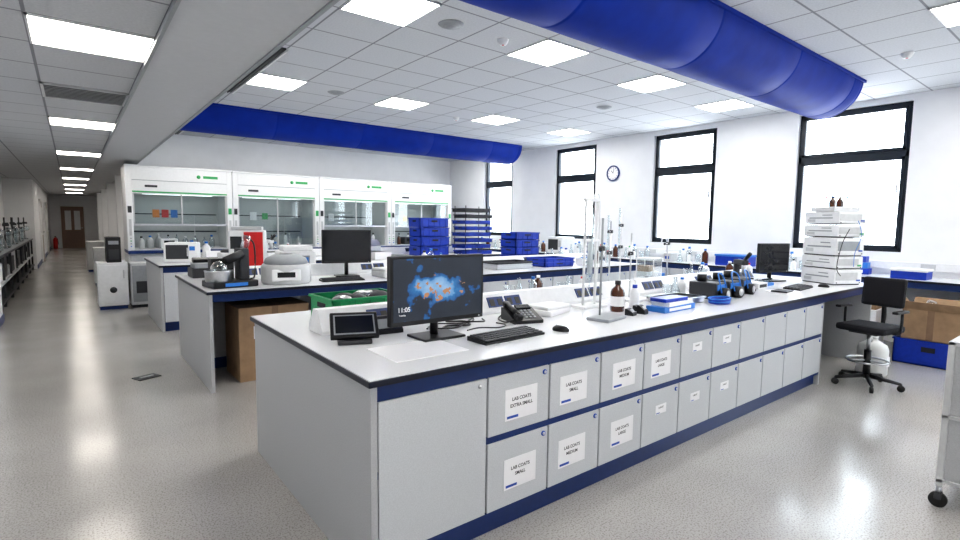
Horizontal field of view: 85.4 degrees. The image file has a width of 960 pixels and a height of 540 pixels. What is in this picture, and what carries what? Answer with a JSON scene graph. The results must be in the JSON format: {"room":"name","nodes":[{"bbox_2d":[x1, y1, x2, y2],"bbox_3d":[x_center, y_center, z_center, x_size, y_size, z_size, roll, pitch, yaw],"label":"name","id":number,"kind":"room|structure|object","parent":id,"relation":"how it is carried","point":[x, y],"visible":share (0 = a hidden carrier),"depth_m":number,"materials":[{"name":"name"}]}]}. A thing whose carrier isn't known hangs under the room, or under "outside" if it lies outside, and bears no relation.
{"room":"laboratory","nodes":[
{"label":"laboratory","id":0,"kind":"room"},
{"bbox_2d":[0,177,50,317],"bbox_3d":[-9.920,-0.875,10.615,0.800,2.600,37.000,-3,7,-38],"label":"wall","id":1,"kind":"structure","parent":0,"point":[19,198],"depth_m":15.01,"materials":[{"name":"white paint"}]},
{"bbox_2d":[38,199,44,261],"bbox_3d":[-15.113,-1.371,17.968,0.098,2.120,1.000,-3,7,-38],"label":"door","id":2,"kind":"structure","parent":1,"relation":"in","point":[42,231],"depth_m":17.61,"materials":[{"name":"white wood"}]},
{"bbox_2d":[44,202,49,253],"bbox_3d":[-18.193,-1.768,21.886,0.098,2.120,1.000,-3,7,-38],"label":"door","id":3,"kind":"structure","parent":1,"relation":"in","point":[45,203],"depth_m":21.52,"materials":[{"name":"white plastic"}]},
{"bbox_2d":[48,195,98,247],"bbox_3d":[-18.607,-2.510,27.323,7.500,2.600,0.150,-3,7,-38],"label":"wall","id":4,"kind":"structure","parent":0,"point":[90,202],"depth_m":25.89,"materials":[{"name":"white paint"}]},
{"bbox_2d":[59,205,85,247],"bbox_3d":[-20.265,-2.160,25.894,1.000,2.120,0.098,-3,7,-38],"label":"door","id":5,"kind":"structure","parent":4,"relation":"in","point":[72,217],"depth_m":25.89,"materials":[{"name":"brown wood"}]},
{"bbox_2d":[0,0,172,195],"bbox_3d":[-7.737,-2.345,12.183,9.000,0.100,37.400,-3,7,-38],"label":"ceiling","id":6,"kind":"structure","parent":0,"point":[29,144],"depth_m":4.32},
{"bbox_2d":[56,150,100,156],"bbox_3d":[-6.798,-1.969,8.811,0.600,0.011,0.600,-3,7,-38],"label":"panel light","id":7,"kind":"object","parent":6,"relation":"in","point":[61,152],"depth_m":8.79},
{"bbox_2d":[48,116,114,130],"bbox_3d":[-4.581,-1.683,5.990,0.600,0.011,0.600,-3,7,-38],"label":"panel light","id":8,"kind":"object","parent":6,"relation":"in","point":[59,121],"depth_m":5.97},
{"bbox_2d":[40,82,128,106],"bbox_3d":[-3.472,-1.538,4.580,0.600,0.016,0.600,-3,7,-38],"label":"grille","id":9,"kind":"object","parent":6,"relation":"in","point":[51,90],"depth_m":4.54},
{"bbox_2d":[23,12,154,62],"bbox_3d":[-2.363,-1.397,3.169,0.600,0.011,0.600,-3,7,-38],"label":"panel light","id":10,"kind":"object","parent":6,"relation":"in","point":[42,30],"depth_m":3.14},
{"bbox_2d":[180,103,521,163],"bbox_3d":[-1.954,-2.466,9.889,6.900,0.393,0.820,-3,7,-38],"label":"air duct","id":11,"kind":"object","parent":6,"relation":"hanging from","point":[220,119],"visible":0.94,"depth_m":9.14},
{"bbox_2d":[97,193,102,240],"bbox_3d":[-15.402,-2.142,23.748,3.280,2.600,0.140,-3,7,-38],"label":"wall partition","id":12,"kind":"structure","parent":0,"point":[99,206],"depth_m":22.71,"materials":[{"name":"white paint"}]},
{"bbox_2d":[101,189,108,240],"bbox_3d":[-12.938,-1.825,20.613,3.280,2.600,0.140,-3,7,-38],"label":"wall partition","id":13,"kind":"structure","parent":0,"point":[103,191],"depth_m":19.57,"materials":[{"name":"white paint"}]},
{"bbox_2d":[106,183,117,235],"bbox_3d":[-10.474,-1.507,17.479,3.280,2.600,0.140,-3,7,-38],"label":"wall partition","id":14,"kind":"structure","parent":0,"point":[111,196],"depth_m":16.44,"materials":[{"name":"white paint"}]},
{"bbox_2d":[115,175,124,260],"bbox_3d":[-8.010,-1.189,14.344,3.280,2.600,0.140,-3,7,-38],"label":"wall partition","id":15,"kind":"structure","parent":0,"point":[118,191],"depth_m":13.29,"materials":[{"name":"white paint"}]},
{"bbox_2d":[97,0,339,163],"bbox_3d":[-1.976,-1.799,3.624,0.615,0.785,16.800,-3,7,-38],"label":"ceiling bulkhead","id":16,"kind":"object","parent":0,"point":[200,50],"depth_m":3.46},
{"bbox_2d":[227,47,287,93],"bbox_3d":[-2.704,-2.315,6.125,0.140,0.029,2.300,-3,7,-38],"label":"ceiling vent","id":17,"kind":"object","parent":16,"relation":"in","point":[282,51],"visible":0.62,"depth_m":5.92,"materials":[{"name":"grey metal"}]},
{"bbox_2d":[137,134,449,184],"bbox_3d":[-3.963,-1.316,12.727,7.720,3.250,0.140,-3,7,-38],"label":"wall","id":18,"kind":"structure","parent":0,"point":[184,151],"depth_m":12.14,"materials":[{"name":"white paint"}]},
{"bbox_2d":[0,248,959,539],"bbox_3d":[-6.622,0.277,13.325,11.920,0.100,37.400,-3,7,-38],"label":"floor","id":19,"kind":"structure","parent":0,"point":[90,450],"depth_m":3.35,"materials":[{"name":"plastic"}]},
{"bbox_2d":[0,238,34,306],"bbox_3d":[-10.254,-0.082,11.199,0.580,0.905,9.400,-3,7,-38],"label":"workbench","id":20,"kind":"object","parent":19,"relation":"on","point":[14,268],"visible":0.93,"depth_m":10.72,"materials":[{"name":"metal"}]},
{"bbox_2d":[0,217,29,252],"bbox_3d":[-10.111,-0.820,11.059,0.400,0.595,8.879,-3,7,-38],"label":"rack","id":21,"kind":"object","parent":20,"relation":"on","point":[12,223],"visible":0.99,"depth_m":11.70,"materials":[{"name":"black metal"}]},
{"bbox_2d":[86,241,104,271],"bbox_3d":[-10.970,-0.402,14.925,0.500,0.850,0.628,-3,7,-38],"label":"base cabinet","id":22,"kind":"object","parent":19,"relation":"on","point":[89,244],"visible":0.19,"depth_m":14.60,"materials":[{"name":"metal"}]},
{"bbox_2d":[92,247,105,285],"bbox_3d":[-8.528,-0.095,11.899,0.500,0.850,0.528,-3,7,-38],"label":"base cabinet","id":23,"kind":"object","parent":19,"relation":"on","point":[98,252],"visible":0.15,"depth_m":11.59,"materials":[{"name":"metal"}]},
{"bbox_2d":[95,260,128,309],"bbox_3d":[-6.235,0.250,8.824,0.420,0.780,0.528,-3,7,-38],"label":"base cabinet","id":24,"kind":"object","parent":19,"relation":"on","point":[111,278],"visible":1,"depth_m":8.63,"materials":[{"name":"white plastic"}]},
{"bbox_2d":[104,236,121,262],"bbox_3d":[-6.211,-0.351,8.797,0.200,0.420,0.444,-3,7,-38],"label":"tower","id":25,"kind":"object","parent":24,"relation":"on","point":[112,243],"visible":1,"depth_m":8.63,"materials":[{"name":"black plastic"}]},
{"bbox_2d":[127,261,147,307],"bbox_3d":[-5.892,0.239,9.100,0.400,0.760,0.515,-3,7,-38],"label":"base cabinet","id":26,"kind":"object","parent":19,"relation":"on","point":[137,272],"visible":0.57,"depth_m":8.86,"materials":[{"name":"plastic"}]},
{"bbox_2d":[120,164,232,261],"bbox_3d":[-6.029,-0.758,10.438,1.800,2.500,0.930,-3,7,-38],"label":"fume hood","id":27,"kind":"object","parent":19,"relation":"on","point":[161,204],"visible":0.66,"depth_m":10.37,"materials":[{"name":"white metal"}]},
{"bbox_2d":[225,297,308,382],"bbox_3d":[-2.136,0.670,5.228,0.660,0.702,0.503,-3,7,-39],"label":"cardboard box","id":28,"kind":"object","parent":19,"relation":"on","point":[240,331],"visible":0.59,"depth_m":4.93,"materials":[{"name":"cardboard"}]},
{"bbox_2d":[231,171,319,249],"bbox_3d":[-4.604,-0.840,11.550,1.800,2.500,0.930,-3,7,-38],"label":"fume hood","id":29,"kind":"object","parent":19,"relation":"on","point":[286,206],"visible":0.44,"depth_m":11.62,"materials":[{"name":"white metal"}]},
{"bbox_2d":[144,252,500,331],"bbox_3d":[-2.305,0.178,9.518,6.290,0.900,1.730,-3,7,-38],"label":"lab bench","id":30,"kind":"object","parent":19,"relation":"on","point":[162,283],"visible":0.06,"depth_m":7.07,"materials":[{"name":"white laminate"}]},
{"bbox_2d":[163,242,200,262],"bbox_3d":[-4.317,-0.261,7.543,0.420,0.280,0.378,-1,6,-21],"label":"analyzer","id":31,"kind":"object","parent":30,"relation":"on","point":[174,252],"visible":0.94,"depth_m":7.39,"materials":[{"name":"white plastic"}]},
{"bbox_2d":[204,246,482,256],"bbox_3d":[-2.111,-0.350,9.661,5.380,0.130,0.200,-3,7,-38],"label":"socket","id":32,"kind":"object","parent":30,"relation":"on","point":[395,250],"visible":0.06,"depth_m":9.89,"materials":[{"name":"white plastic"}]},
{"bbox_2d":[408,218,449,255],"bbox_3d":[-0.958,-0.628,9.768,0.658,0.695,0.434,-3,7,-38],"label":"trays","id":33,"kind":"object","parent":30,"relation":"on","point":[426,234],"visible":0.98,"depth_m":9.60,"materials":[{"name":"plastic"}]},
{"bbox_2d":[451,205,492,253],"bbox_3d":[-0.153,-0.800,10.389,0.704,0.946,0.444,-3,7,-38],"label":"rack","id":34,"kind":"object","parent":30,"relation":"on","point":[465,246],"visible":1,"depth_m":10.24,"materials":[{"name":"plastic"}]},
{"bbox_2d":[319,177,391,248],"bbox_3d":[-3.178,-0.923,12.663,1.800,2.500,0.930,-3,7,-38],"label":"fume hood","id":35,"kind":"object","parent":19,"relation":"on","point":[344,203],"visible":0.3,"depth_m":12.71,"materials":[{"name":"white metal"}]},
{"bbox_2d":[175,260,643,392],"bbox_3d":[-0.395,0.424,7.088,6.290,0.900,1.730,-3,7,-38],"label":"lab bench","id":36,"kind":"object","parent":19,"relation":"on","point":[202,327],"visible":0.24,"depth_m":5.32,"materials":[{"name":"white laminate"}]},
{"bbox_2d":[188,257,217,277],"bbox_3d":[-2.959,-0.032,5.646,0.340,0.202,0.300,-3,7,-38],"label":"printer","id":37,"kind":"object","parent":36,"relation":"on","point":[196,269],"visible":0.48,"depth_m":5.50,"materials":[{"name":"grey plastic"}]},
{"bbox_2d":[202,235,257,288],"bbox_3d":[-2.309,-0.085,4.827,0.320,0.473,0.500,6,7,43],"label":"rotary evaporator","id":38,"kind":"object","parent":36,"relation":"on","point":[219,274],"visible":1,"depth_m":4.79,"materials":[{"name":"black plastic"}]},
{"bbox_2d":[228,226,266,265],"bbox_3d":[-2.687,-0.232,6.029,0.380,0.540,0.284,-1,5,-18],"label":"dispenser","id":39,"kind":"object","parent":36,"relation":"on","point":[257,234],"visible":0.64,"depth_m":5.91,"materials":[{"name":"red plastic"}]},
{"bbox_2d":[261,253,310,284],"bbox_3d":[-1.924,-0.019,5.163,0.470,0.292,0.485,-1,6,-21],"label":"centrifuge","id":40,"kind":"object","parent":36,"relation":"on","point":[282,268],"visible":1,"depth_m":4.99,"materials":[{"name":"grey plastic"}]},
{"bbox_2d":[275,245,315,263],"bbox_3d":[-2.197,-0.133,6.190,0.400,0.325,0.370,-3,6,-32],"label":"machine","id":41,"kind":"object","parent":36,"relation":"on","point":[306,251],"visible":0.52,"depth_m":6.08,"materials":[{"name":"white plastic"}]},
{"bbox_2d":[319,276,364,281],"bbox_3d":[-1.442,0.094,5.435,0.440,0.031,0.150,-3,6,-32],"label":"keyboard","id":42,"kind":"object","parent":36,"relation":"on","point":[350,278],"visible":1,"depth_m":5.40,"materials":[{"name":"black plastic"}]},
{"bbox_2d":[321,230,370,276],"bbox_3d":[-1.501,-0.191,5.850,0.540,0.520,0.190,-2,6,-24],"label":"computer monitor","id":43,"kind":"object","parent":36,"relation":"on","point":[338,246],"visible":0.98,"depth_m":5.81,"materials":[{"name":"black plastic"}]},
{"bbox_2d":[371,267,386,277],"bbox_3d":[-0.966,0.020,5.927,0.450,0.100,0.302,-4,7,-41],"label":"scanner","id":44,"kind":"object","parent":36,"relation":"on","point":[381,272],"visible":0.41,"depth_m":5.77,"materials":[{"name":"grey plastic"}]},
{"bbox_2d":[371,251,411,260],"bbox_3d":[-1.347,-0.135,6.912,0.933,0.220,0.274,-3,7,-38],"label":"storage boxes","id":45,"kind":"object","parent":36,"relation":"on","point":[375,255],"visible":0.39,"depth_m":6.83,"materials":[{"name":"white plastic"}]},
{"bbox_2d":[234,253,593,278],"bbox_3d":[-0.411,-0.094,7.094,5.880,0.130,0.200,-3,7,-38],"label":"socket","id":46,"kind":"object","parent":36,"relation":"on","point":[317,269],"visible":0.37,"depth_m":6.16,"materials":[{"name":"white plastic"}]},
{"bbox_2d":[483,259,532,269],"bbox_3d":[0.368,-0.075,7.172,0.644,0.100,0.364,-3,7,-38],"label":"trays","id":47,"kind":"object","parent":36,"relation":"on","point":[513,263],"visible":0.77,"depth_m":7.03,"materials":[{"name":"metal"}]},
{"bbox_2d":[500,232,539,255],"bbox_3d":[0.645,-0.376,8.443,0.533,0.475,0.402,-3,7,-38],"label":"trays","id":48,"kind":"object","parent":36,"relation":"on","point":[512,243],"visible":0.88,"depth_m":8.29,"materials":[{"name":"plastic"}]},
{"bbox_2d":[525,256,574,266],"bbox_3d":[1.037,-0.127,7.693,0.624,0.125,0.404,-3,7,-38],"label":"tray","id":49,"kind":"object","parent":36,"relation":"on","point":[541,261],"visible":0.91,"depth_m":7.53,"materials":[{"name":"plastic"}]},
{"bbox_2d":[391,181,451,246],"bbox_3d":[-1.753,-1.006,13.775,1.800,2.500,0.930,-3,7,-38],"label":"fume hood","id":50,"kind":"object","parent":19,"relation":"on","point":[408,200],"visible":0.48,"depth_m":13.64,"materials":[{"name":"white metal"}]},
{"bbox_2d":[250,273,871,539],"bbox_3d":[1.472,0.646,4.630,6.187,0.952,1.717,-3,7,-38],"label":"lab bench","id":51,"kind":"object","parent":19,"relation":"on","point":[463,445],"depth_m":2.76,"materials":[{"name":"white laminate"}]},
{"bbox_2d":[308,288,386,314],"bbox_3d":[-0.793,0.223,3.393,0.524,0.160,0.364,-4,7,-40],"label":"crate","id":52,"kind":"object","parent":51,"relation":"on","point":[375,295],"visible":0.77,"depth_m":3.29,"materials":[{"name":"plastic"}]},
{"bbox_2d":[329,311,378,345],"bbox_3d":[-0.647,0.298,2.674,0.240,0.145,0.150,-1,5,-18],"label":"terminal","id":53,"kind":"object","parent":51,"relation":"on","point":[351,328],"visible":1,"depth_m":2.65,"materials":[{"name":"grey plastic"}]},
{"bbox_2d":[377,315,402,334],"bbox_3d":[-0.530,0.306,2.932,0.160,0.085,0.120,-3,6,-32],"label":"card reader","id":54,"kind":"object","parent":51,"relation":"on","point":[382,319],"visible":0.36,"depth_m":2.90,"materials":[{"name":"black plastic"}]},
{"bbox_2d":[367,340,468,362],"bbox_3d":[-0.302,0.387,2.532,0.400,0.003,0.300,-3,7,-38],"label":"mat","id":55,"kind":"object","parent":51,"relation":"on","point":[402,352],"visible":0.86,"depth_m":2.51,"materials":[{"name":"white paper"}]},
{"bbox_2d":[387,253,482,341],"bbox_3d":[-0.235,0.140,2.809,0.590,0.445,0.190,-3,7,-38],"label":"computer monitor","id":56,"kind":"object","parent":51,"relation":"on","point":[421,289],"visible":1,"depth_m":2.76,"materials":[{"name":"black plastic"}]},
{"bbox_2d":[426,318,506,330],"bbox_3d":[-0.115,0.316,3.120,0.472,0.039,0.389,-3,7,-38],"label":"power cables","id":57,"kind":"object","parent":51,"relation":"on","point":[457,325],"visible":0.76,"depth_m":3.11,"materials":[{"name":"black plastic"}]},
{"bbox_2d":[467,325,544,345],"bbox_3d":[0.148,0.351,2.831,0.440,0.031,0.150,-4,7,-41],"label":"keyboard","id":58,"kind":"object","parent":51,"relation":"on","point":[520,332],"visible":1,"depth_m":2.78,"materials":[{"name":"black plastic"}]},
{"bbox_2d":[498,301,542,324],"bbox_3d":[0.241,0.266,3.312,0.256,0.116,0.236,-1,6,-21],"label":"desk telephone","id":59,"kind":"object","parent":51,"relation":"on","point":[522,313],"visible":1,"depth_m":3.29,"materials":[{"name":"black plastic"}]},
{"bbox_2d":[309,269,753,335],"bbox_3d":[1.072,0.168,4.432,5.040,0.130,0.200,-3,7,-38],"label":"bench service trunking","id":60,"kind":"object","parent":51,"relation":"on","point":[570,294],"visible":0.6,"depth_m":3.91,"materials":[{"name":"white plastic"}]},
{"bbox_2d":[528,301,570,316],"bbox_3d":[0.472,0.269,3.614,0.226,0.062,0.316,5,7,40],"label":"towel","id":61,"kind":"object","parent":51,"relation":"on","point":[548,308],"visible":0.75,"depth_m":3.54,"materials":[{"name":"fabric"}]},
{"bbox_2d":[571,192,607,308],"bbox_3d":[0.826,-0.151,3.888,0.262,0.857,0.160,-3,7,-38],"label":"column","id":62,"kind":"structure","parent":51,"relation":"on","point":[588,305],"depth_m":3.88,"materials":[{"name":"glass"}]},
{"bbox_2d":[586,218,625,322],"bbox_3d":[0.834,-0.006,3.385,0.160,0.660,0.266,5,7,40],"label":"stand","id":63,"kind":"object","parent":51,"relation":"on","point":[605,317],"visible":1,"depth_m":3.40,"materials":[{"name":"grey metal"}]},
{"bbox_2d":[606,221,612,280],"bbox_3d":[1.243,-0.152,4.814,0.272,0.702,0.160,-4,7,-44],"label":"stand","id":64,"kind":"object","parent":51,"relation":"on","point":[610,231],"visible":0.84,"depth_m":4.84,"materials":[{"name":"silver metal"}]},
{"bbox_2d":[610,280,624,311],"bbox_3d":[0.987,0.186,3.729,0.101,0.220,0.101,-3,7,-38],"label":"bottle","id":65,"kind":"object","parent":51,"relation":"on","point":[617,296],"visible":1,"depth_m":3.69,"materials":[{"name":"brown glass"}]},
{"bbox_2d":[627,279,639,307],"bbox_3d":[1.145,0.172,3.904,0.128,0.219,0.074,-3,7,-38],"label":"wash bottle","id":66,"kind":"object","parent":51,"relation":"on","point":[634,298],"visible":0.86,"depth_m":3.90,"materials":[{"name":"white plastic"}]},
{"bbox_2d":[625,233,647,301],"bbox_3d":[1.273,-0.024,4.252,0.267,0.550,0.160,-4,7,-44],"label":"stand","id":67,"kind":"object","parent":51,"relation":"on","point":[630,253],"visible":0.74,"depth_m":4.27,"materials":[{"name":"white metal"}]},
{"bbox_2d":[634,257,661,278],"bbox_3d":[1.794,0.011,5.431,0.200,0.280,0.300,-4,7,-44],"label":"white analytical balance","id":68,"kind":"object","parent":51,"relation":"on","point":[644,258],"visible":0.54,"depth_m":5.44,"materials":[{"name":"plastic"}]},
{"bbox_2d":[634,265,664,276],"bbox_3d":[1.864,0.036,5.718,0.380,0.180,0.181,-3,7,-38],"label":"boxes","id":69,"kind":"object","parent":51,"relation":"on","point":[647,270],"visible":0.66,"depth_m":5.60,"materials":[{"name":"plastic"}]},
{"bbox_2d":[646,295,694,313],"bbox_3d":[1.412,0.244,3.840,0.420,0.095,0.154,-4,7,-40],"label":"boxes","id":70,"kind":"object","parent":51,"relation":"on","point":[668,303],"visible":0.98,"depth_m":3.75,"materials":[{"name":"blue plastic"}]},
{"bbox_2d":[646,292,705,302],"bbox_3d":[1.592,0.235,4.210,0.444,0.050,0.264,-3,7,-38],"label":"tray","id":71,"kind":"object","parent":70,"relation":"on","point":[696,298],"visible":0.47,"depth_m":4.24,"materials":[{"name":"white plastic"}]},
{"bbox_2d":[662,277,685,293],"bbox_3d":[1.736,0.142,4.646,0.318,0.160,0.098,-3,7,-38],"label":"glassware","id":72,"kind":"object","parent":51,"relation":"on","point":[681,284],"visible":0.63,"depth_m":4.69,"materials":[{"name":"clear glass"}]},
{"bbox_2d":[689,272,730,298],"bbox_3d":[1.984,0.128,4.466,0.180,0.227,0.305,-4,7,-41],"label":"pump","id":73,"kind":"object","parent":51,"relation":"on","point":[701,286],"visible":0.89,"depth_m":4.42,"materials":[{"name":"grey plastic"}]},
{"bbox_2d":[707,271,744,297],"bbox_3d":[2.185,0.116,4.623,0.180,0.227,0.305,-3,6,-32],"label":"pump","id":74,"kind":"object","parent":51,"relation":"on","point":[735,287],"visible":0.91,"depth_m":4.53,"materials":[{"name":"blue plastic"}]},
{"bbox_2d":[722,269,754,294],"bbox_3d":[2.386,0.100,4.831,0.180,0.227,0.305,-4,7,-44],"label":"pump","id":75,"kind":"object","parent":51,"relation":"on","point":[749,288],"visible":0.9,"depth_m":4.74,"materials":[{"name":"grey plastic"}]},
{"bbox_2d":[733,252,755,290],"bbox_3d":[2.549,0.008,5.056,0.170,0.374,0.261,0,5,-4],"label":"microscope","id":76,"kind":"object","parent":51,"relation":"on","point":[736,262],"visible":0.48,"depth_m":5.03,"materials":[{"name":"black plastic"}]},
{"bbox_2d":[755,243,789,281],"bbox_3d":[3.329,-0.090,5.932,0.460,0.430,0.190,-1,6,-21],"label":"computer monitor","id":77,"kind":"object","parent":51,"relation":"on","point":[771,257],"visible":0.96,"depth_m":5.88,"materials":[{"name":"black plastic"}]},
{"bbox_2d":[765,289,801,294],"bbox_3d":[2.897,0.200,4.952,0.367,0.020,0.266,-3,7,-38],"label":"paper","id":78,"kind":"object","parent":51,"relation":"on","point":[780,291],"visible":1,"depth_m":4.89,"materials":[{"name":"white paper"}]},
{"bbox_2d":[783,283,812,290],"bbox_3d":[3.215,0.171,5.250,0.440,0.031,0.150,-4,7,-44],"label":"keyboard","id":79,"kind":"object","parent":51,"relation":"on","point":[799,287],"visible":1,"depth_m":5.17,"materials":[{"name":"black plastic"}]},
{"bbox_2d":[801,196,865,284],"bbox_3d":[3.924,-0.332,5.760,0.376,0.960,0.484,0,5,-12],"label":"instruments","id":80,"kind":"object","parent":51,"relation":"on","point":[832,249],"visible":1,"depth_m":5.62,"materials":[{"name":"white plastic"}]},
{"bbox_2d":[483,247,959,291],"bbox_3d":[2.648,0.192,10.076,0.696,0.900,10.100,-3,7,-38],"label":"window bench","id":81,"kind":"object","parent":19,"relation":"on","point":[675,267],"visible":0.08,"depth_m":8.16,"materials":[{"name":"white laminate"}]},
{"bbox_2d":[547,237,573,252],"bbox_3d":[1.734,-0.541,11.159,0.406,0.340,0.420,-3,7,-38],"label":"oven","id":82,"kind":"object","parent":81,"relation":"on","point":[554,243],"visible":0.94,"depth_m":11.01,"materials":[{"name":"metal"}]},
{"bbox_2d":[677,247,707,263],"bbox_3d":[3.571,-0.257,8.744,0.295,0.260,0.544,-3,7,-38],"label":"glassware","id":83,"kind":"object","parent":81,"relation":"on","point":[704,254],"visible":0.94,"depth_m":8.69,"materials":[{"name":"clear glass"}]},
{"bbox_2d":[715,253,756,266],"bbox_3d":[4.018,-0.157,8.183,0.320,0.175,0.520,-3,7,-38],"label":"lidded box","id":84,"kind":"object","parent":81,"relation":"on","point":[723,258],"visible":0.7,"depth_m":8.13,"materials":[{"name":"plastic"}]},
{"bbox_2d":[859,256,871,274],"bbox_3d":[5.109,-0.071,7.033,0.132,0.238,0.290,-3,7,-38],"label":"boxes","id":85,"kind":"object","parent":81,"relation":"on","point":[866,269],"visible":0.39,"depth_m":6.92,"materials":[{"name":"plastic"}]},
{"bbox_2d":[889,267,933,280],"bbox_3d":[5.334,0.044,6.430,0.320,0.125,0.370,-3,7,-38],"label":"lidded box","id":86,"kind":"object","parent":81,"relation":"on","point":[896,272],"visible":0.99,"depth_m":6.33,"materials":[{"name":"plastic"}]},
{"bbox_2d":[831,276,909,393],"bbox_3d":[3.758,0.599,4.998,0.552,1.040,0.578,-2,6,-28],"label":"chair","id":87,"kind":"object","parent":19,"relation":"on","point":[877,291],"visible":1,"depth_m":4.99,"materials":[{"name":"fabric"}]},
{"bbox_2d":[855,336,889,376],"bbox_3d":[4.096,0.869,5.425,0.270,0.433,0.272,-3,7,-38],"label":"jerrycan","id":88,"kind":"object","parent":19,"relation":"on","point":[879,349],"visible":0.57,"depth_m":5.32,"materials":[{"name":"white plastic"}]},
{"bbox_2d":[870,305,883,342],"bbox_3d":[4.739,0.641,6.470,0.422,0.715,0.400,-4,7,-41],"label":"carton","id":89,"kind":"object","parent":19,"relation":"on","point":[876,311],"visible":0.06,"depth_m":6.22,"materials":[{"name":"cardboard"}]},
{"bbox_2d":[892,335,947,369],"bbox_3d":[5.133,0.917,5.889,0.524,0.280,0.644,-3,7,-38],"label":"crate","id":90,"kind":"object","parent":19,"relation":"on","point":[911,351],"visible":0.65,"depth_m":5.78,"materials":[{"name":"plastic"}]},
{"bbox_2d":[900,297,959,343],"bbox_3d":[5.107,0.558,5.832,0.566,0.443,0.672,-3,7,-38],"label":"open cardboard box","id":91,"kind":"object","parent":90,"relation":"on","point":[935,320],"visible":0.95,"depth_m":5.71,"materials":[{"name":"brown cardboard"}]},
{"bbox_2d":[928,336,959,507],"bbox_3d":[2.888,0.744,2.830,0.645,1.120,0.500,-3,7,-38],"label":"trolley","id":92,"kind":"object","parent":19,"relation":"on","point":[948,460],"visible":1,"depth_m":2.80,"materials":[{"name":"grey plastic"}]},
{"bbox_2d":[180,0,959,161],"bbox_3d":[1.358,-2.333,6.190,7.880,0.100,16.800,-3,7,-38],"label":"ceiling","id":93,"kind":"structure","parent":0,"point":[464,73],"depth_m":6.01,"materials":[{"name":"tile"}]},
{"bbox_2d":[247,73,306,90],"bbox_3d":[-2.574,-2.360,6.542,0.600,0.011,0.600,-3,7,-38],"label":"panel light","id":94,"kind":"object","parent":93,"relation":"in","point":[264,80],"depth_m":6.54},
{"bbox_2d":[339,0,441,26],"bbox_3d":[-0.726,-2.122,4.191,0.600,0.011,0.600,-3,7,-38],"label":"panel light","id":95,"kind":"object","parent":93,"relation":"in","point":[402,13],"depth_m":4.24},
{"bbox_2d":[373,97,429,109],"bbox_3d":[-1.157,-2.442,7.648,0.600,0.011,0.600,-3,7,-38],"label":"panel light","id":96,"kind":"object","parent":93,"relation":"in","point":[393,102],"depth_m":7.63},
{"bbox_2d":[438,19,463,29],"bbox_3d":[-0.254,-2.140,4.560,0.230,0.028,0.230,-3,7,-38],"label":"diffuser","id":97,"kind":"object","parent":93,"relation":"in","point":[450,24],"depth_m":4.52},
{"bbox_2d":[471,115,520,124],"bbox_3d":[0.261,-2.524,8.754,0.600,0.011,0.600,-3,7,-38],"label":"panel light","id":98,"kind":"object","parent":93,"relation":"in","point":[491,119],"depth_m":8.73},
{"bbox_2d":[506,39,589,66],"bbox_3d":[0.692,-2.204,5.297,0.600,0.011,0.600,-3,7,-38],"label":"panel light","id":99,"kind":"object","parent":93,"relation":"in","point":[547,52],"depth_m":5.28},
{"bbox_2d":[546,128,590,136],"bbox_3d":[1.679,-2.606,9.860,0.600,0.011,0.600,-3,7,-38],"label":"panel light","id":100,"kind":"object","parent":93,"relation":"in","point":[564,132],"depth_m":9.85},
{"bbox_2d":[616,74,686,92],"bbox_3d":[2.109,-2.286,6.403,0.600,0.011,0.600,-3,7,-38],"label":"panel light","id":101,"kind":"object","parent":93,"relation":"in","point":[657,82],"depth_m":6.39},
{"bbox_2d":[460,0,866,118],"bbox_3d":[1.857,-1.930,4.556,6.400,0.393,0.820,-3,7,-38],"label":"air duct","id":102,"kind":"object","parent":93,"relation":"hanging from","point":[711,42],"visible":1,"depth_m":4.24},
{"bbox_2d":[694,99,754,112],"bbox_3d":[3.527,-2.368,7.509,0.600,0.011,0.600,-3,7,-38],"label":"panel light","id":103,"kind":"object","parent":93,"relation":"in","point":[731,104],"depth_m":7.49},
{"bbox_2d":[928,1,959,27],"bbox_3d":[3.957,-2.048,4.052,0.600,0.011,0.600,-3,7,-38],"label":"panel light","id":104,"kind":"object","parent":93,"relation":"in","point":[948,15],"depth_m":4.18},
{"bbox_2d":[450,87,959,341],"bbox_3d":[-1.955,-1.648,16.671,0.320,3.250,37.200,-3,7,-38],"label":"wall","id":105,"kind":"structure","parent":0,"point":[756,165],"depth_m":8.44,"materials":[{"name":"white paint"}]},
{"bbox_2d":[486,163,512,234],"bbox_3d":[0.520,-1.877,13.355,0.135,1.970,1.110,-3,7,-38],"label":"window","id":106,"kind":"structure","parent":105,"relation":"in","point":[508,183],"depth_m":13.57,"materials":[{"name":"black metal"}]},
{"bbox_2d":[555,145,596,238],"bbox_3d":[2.107,-1.672,11.338,0.135,1.970,1.160,-3,7,-38],"label":"window","id":107,"kind":"structure","parent":105,"relation":"in","point":[591,176],"depth_m":11.41,"materials":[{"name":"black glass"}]},
{"bbox_2d":[607,165,619,180],"bbox_3d":[2.671,-1.938,10.427,0.040,0.310,0.310,-3,7,-38],"label":"wall clock","id":108,"kind":"object","parent":105,"relation":"attached to","point":[613,172],"visible":1,"depth_m":10.42,"materials":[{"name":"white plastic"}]},
{"bbox_2d":[652,128,716,243],"bbox_3d":[3.672,-1.470,9.347,0.135,1.970,1.200,-3,7,-38],"label":"window","id":109,"kind":"structure","parent":105,"relation":"in","point":[709,167],"depth_m":9.31,"materials":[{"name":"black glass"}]},
{"bbox_2d":[472,240,959,272],"bbox_3d":[2.906,-0.400,10.219,0.064,0.100,10.100,-3,7,-38],"label":"wall socket trunking","id":110,"kind":"object","parent":105,"relation":"attached to","point":[952,268],"visible":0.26,"depth_m":7.77,"materials":[{"name":"white plastic"}]},
{"bbox_2d":[793,101,913,251],"bbox_3d":[5.230,-1.270,7.364,0.135,1.970,1.340,-3,7,-38],"label":"window","id":111,"kind":"structure","parent":105,"relation":"in","point":[898,153],"depth_m":7.15,"materials":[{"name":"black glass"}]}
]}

